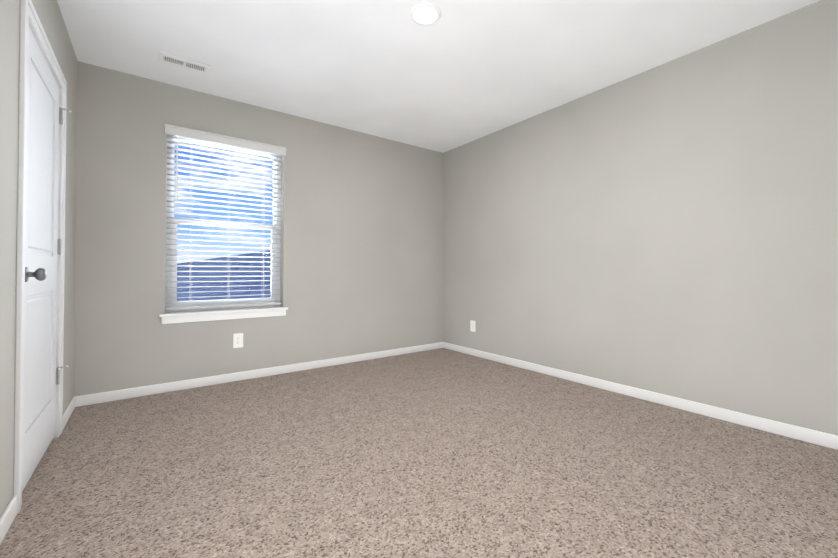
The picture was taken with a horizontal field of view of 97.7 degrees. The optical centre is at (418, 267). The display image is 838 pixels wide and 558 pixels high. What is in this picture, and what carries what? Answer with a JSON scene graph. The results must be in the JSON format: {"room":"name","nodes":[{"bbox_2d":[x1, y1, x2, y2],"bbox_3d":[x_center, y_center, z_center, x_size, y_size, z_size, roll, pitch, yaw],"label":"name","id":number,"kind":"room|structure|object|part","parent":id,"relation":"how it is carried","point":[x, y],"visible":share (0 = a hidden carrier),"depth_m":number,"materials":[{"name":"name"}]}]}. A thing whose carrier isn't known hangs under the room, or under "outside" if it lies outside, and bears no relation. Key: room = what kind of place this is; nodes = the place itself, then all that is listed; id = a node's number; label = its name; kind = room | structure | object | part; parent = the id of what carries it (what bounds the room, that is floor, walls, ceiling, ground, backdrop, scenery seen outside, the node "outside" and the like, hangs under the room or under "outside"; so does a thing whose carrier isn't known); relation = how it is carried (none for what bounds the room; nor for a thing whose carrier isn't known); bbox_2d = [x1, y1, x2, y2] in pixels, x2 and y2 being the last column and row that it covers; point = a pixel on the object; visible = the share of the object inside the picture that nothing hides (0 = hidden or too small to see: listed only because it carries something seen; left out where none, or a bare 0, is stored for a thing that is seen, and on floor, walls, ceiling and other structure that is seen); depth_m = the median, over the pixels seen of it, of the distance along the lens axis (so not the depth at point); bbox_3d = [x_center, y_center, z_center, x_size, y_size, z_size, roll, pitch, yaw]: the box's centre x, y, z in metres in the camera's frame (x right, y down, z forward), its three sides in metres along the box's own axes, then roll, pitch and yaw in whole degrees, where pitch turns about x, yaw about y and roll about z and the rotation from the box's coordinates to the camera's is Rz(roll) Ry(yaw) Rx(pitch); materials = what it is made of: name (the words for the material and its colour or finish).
{"room":"empty bedroom","nodes":[
{"label":"empty bedroom","id":0,"kind":"room"},
{"bbox_2d":[0,0,77,517],"bbox_3d":[-1.345,-0.268,0.969,0.160,2.502,4.043,1,-1,-36],"label":"wall","id":1,"kind":"structure","parent":0,"point":[48,12],"depth_m":1.44,"materials":[{"name":"beige paint"}]},
{"bbox_2d":[0,495,17,543],"bbox_3d":[-0.854,0.938,0.433,0.013,0.076,2.564,1,-1,-36],"label":"baseboard","id":2,"kind":"structure","parent":1,"relation":"attached to","point":[9,514],"depth_m":1.37,"materials":[{"name":"white wood"}]},
{"bbox_2d":[13,0,66,512],"bbox_3d":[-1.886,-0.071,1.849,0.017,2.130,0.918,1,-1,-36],"label":"door frame","id":3,"kind":"structure","parent":1,"relation":"attached to","point":[28,13],"depth_m":1.50,"materials":[{"name":"white wood"}]},
{"bbox_2d":[22,27,62,491],"bbox_3d":[-1.906,-0.042,1.840,0.051,2.032,0.770,1,-1,-36],"label":"door","id":4,"kind":"structure","parent":1,"relation":"in","point":[40,341],"depth_m":1.83,"materials":[{"name":"white wood"}]},
{"bbox_2d":[25,267,46,281],"bbox_3d":[-1.678,0.032,1.603,0.068,0.067,0.067,1,-1,-36],"label":"door handle","id":5,"kind":"object","parent":4,"relation":"attached to","point":[39,274],"depth_m":1.59,"materials":[{"name":"grey metal"}]},
{"bbox_3d":[-2.114,-0.127,2.153,0.017,1.628,0.020,1,-1,-36],"label":"door hinges","id":6,"kind":"part","parent":4,"relation":"part of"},
{"bbox_2d":[56,106,70,369],"bbox_3d":[-2.103,-0.175,2.167,0.048,1.544,0.064,1,-1,-36],"label":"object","id":7,"kind":"object","parent":4,"relation":"attached to","point":[63,108],"visible":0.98,"depth_m":2.16,"materials":[{"name":"grey metal"}]},
{"bbox_2d":[63,396,79,428],"bbox_3d":[-2.311,0.963,2.410,0.013,0.076,0.508,1,-1,-36],"label":"baseboard","id":8,"kind":"structure","parent":1,"relation":"attached to","point":[75,402],"depth_m":2.46,"materials":[{"name":"white wood"}]},
{"bbox_2d":[74,61,442,395],"bbox_3d":[-1.132,-0.233,3.736,3.788,2.502,0.160,1,-1,-36],"label":"wall","id":9,"kind":"structure","parent":0,"point":[361,262],"depth_m":3.40,"materials":[{"name":"beige paint"}]},
{"bbox_2d":[159,306,287,316],"bbox_3d":[-1.695,0.391,3.257,1.008,0.022,0.132,1,-1,-36],"label":"stool","id":10,"kind":"object","parent":9,"relation":"attached to","point":[171,314],"visible":0.96,"depth_m":3.19,"materials":[{"name":"white wood"}]},
{"bbox_2d":[161,310,285,323],"bbox_3d":[-1.671,0.430,3.223,0.976,0.058,0.014,1,-1,-36],"label":"apron","id":11,"kind":"object","parent":9,"relation":"attached to","point":[199,318],"visible":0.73,"depth_m":3.18,"materials":[{"name":"white wood"}]},
{"bbox_2d":[165,134,281,312],"bbox_3d":[-1.731,-0.382,3.316,0.932,1.525,0.130,1,-1,-36],"label":"window blind","id":12,"kind":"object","parent":9,"relation":"in","point":[216,165],"depth_m":3.25,"materials":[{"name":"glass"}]},
{"bbox_3d":[-1.752,-0.382,3.344,0.932,1.525,0.060,1,-1,-36],"label":"vinyl window frame","id":13,"kind":"part","parent":12,"relation":"part of","materials":[{"name":"white plastic"}]},
{"bbox_3d":[-1.742,-0.033,3.326,0.844,0.738,0.034,1,-1,-36],"label":"window sash","id":14,"kind":"part","parent":12,"relation":"part of","materials":[{"name":"white plastic"}]},
{"bbox_3d":[-1.708,0.347,3.275,0.916,0.016,0.051,1,-1,-36],"label":"window blind bottom rail","id":15,"kind":"part","parent":12,"relation":"part of","materials":[{"name":"white plastic"}]},
{"bbox_2d":[164,124,285,155],"bbox_3d":[-1.668,-1.114,3.239,0.962,0.077,0.024,1,-1,-36],"label":"blind valance","id":16,"kind":"object","parent":9,"relation":"attached to","point":[213,137],"visible":1,"depth_m":3.19,"materials":[{"name":"grey plastic"}]},
{"bbox_2d":[233,333,242,347],"bbox_3d":[-1.613,0.654,3.267,0.079,0.128,0.008,1,-1,-36],"label":"electrical outlet","id":17,"kind":"object","parent":9,"relation":"attached to","point":[237,340],"visible":1,"depth_m":3.26,"materials":[{"name":"white plastic"}]},
{"bbox_2d":[80,342,443,405],"bbox_3d":[-1.087,0.979,3.644,3.450,0.076,0.017,1,-1,-36],"label":"baseboard","id":18,"kind":"structure","parent":9,"relation":"attached to","point":[102,397],"depth_m":3.25,"materials":[{"name":"white wood"}]},
{"bbox_2d":[0,348,837,557],"bbox_3d":[0.115,1.046,2.028,3.788,0.100,4.363,1,-1,-36],"label":"floor","id":19,"kind":"structure","parent":0,"point":[441,453],"depth_m":1.74,"materials":[{"name":"carpet"}]},
{"bbox_2d":[57,0,819,152],"bbox_3d":[0.115,-1.566,2.062,3.788,0.120,4.363,1,-1,-36],"label":"ceiling","id":20,"kind":"structure","parent":0,"point":[458,73],"depth_m":2.52,"materials":[{"name":"white paint"}]},
{"bbox_2d":[159,51,209,75],"bbox_3d":[-1.720,-1.493,2.689,0.313,0.008,0.158,1,-1,-36],"label":"ceiling vent","id":21,"kind":"object","parent":20,"relation":"in","point":[182,62],"visible":1,"depth_m":2.68,"materials":[{"name":"white metal"}]},
{"bbox_2d":[410,2,440,25],"bbox_3d":[0.039,-1.496,2.174,0.190,0.016,0.190,1,-1,-36],"label":"recessed light","id":22,"kind":"object","parent":20,"relation":"in","point":[425,13],"visible":1,"depth_m":2.16,"materials":[{"name":"white glass"}]},
{"bbox_2d":[443,0,837,435],"bbox_3d":[1.622,-0.242,3.057,0.160,2.502,4.203,1,-1,-36],"label":"wall","id":23,"kind":"structure","parent":0,"point":[669,228],"depth_m":2.61,"materials":[{"name":"beige paint"}]},
{"bbox_2d":[470,320,475,331],"bbox_3d":[0.626,0.684,4.255,0.008,0.128,0.079,1,-1,-36],"label":"electrical outlet","id":24,"kind":"object","parent":23,"relation":"attached to","point":[472,326],"visible":1,"depth_m":4.25,"materials":[{"name":"white plastic"}]},
{"bbox_2d":[444,342,837,449],"bbox_3d":[1.504,0.971,3.053,0.017,0.076,4.043,1,-1,-36],"label":"baseboard","id":25,"kind":"structure","parent":23,"relation":"attached to","point":[828,440],"depth_m":2.59,"materials":[{"name":"white wood"}]},
{"label":"outside","id":26,"kind":"structure","parent":0,"visible":0},
{"bbox_2d":[168,250,278,312],"bbox_3d":[-7.748,1.885,16.834,34.000,0.250,12.000,-13,31,-36],"label":"roof","id":27,"kind":"structure","parent":26,"point":[201,295],"depth_m":18.77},
{"bbox_3d":[-1.708,-1.124,3.294,0.916,0.039,0.057,1,-1,-36],"label":"blind headrail","id":28,"kind":"object","parent":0,"visible":0},
{"bbox_2d":[176,136,192,306],"bbox_3d":[-1.961,-0.386,3.067,0.049,1.444,0.125,0,-1,24],"label":"blind cord","id":29,"kind":"object","parent":28,"relation":"hanging from","point":[177,136],"depth_m":3.08,"materials":[{"name":"white fabric"}]},
{"bbox_2d":[227,149,230,304],"bbox_3d":[-1.703,-0.383,3.288,0.014,1.444,0.056,1,-1,-36],"label":"blind cord","id":30,"kind":"object","parent":28,"relation":"hanging from","point":[229,170],"depth_m":3.30,"materials":[{"name":"white fabric"}]},
{"bbox_2d":[262,155,278,282],"bbox_3d":[-1.411,-0.381,3.470,0.151,1.444,0.052,0,-1,-12],"label":"blind cord","id":31,"kind":"object","parent":28,"relation":"hanging from","point":[278,155],"depth_m":3.48,"materials":[{"name":"white fabric"}]}
]}

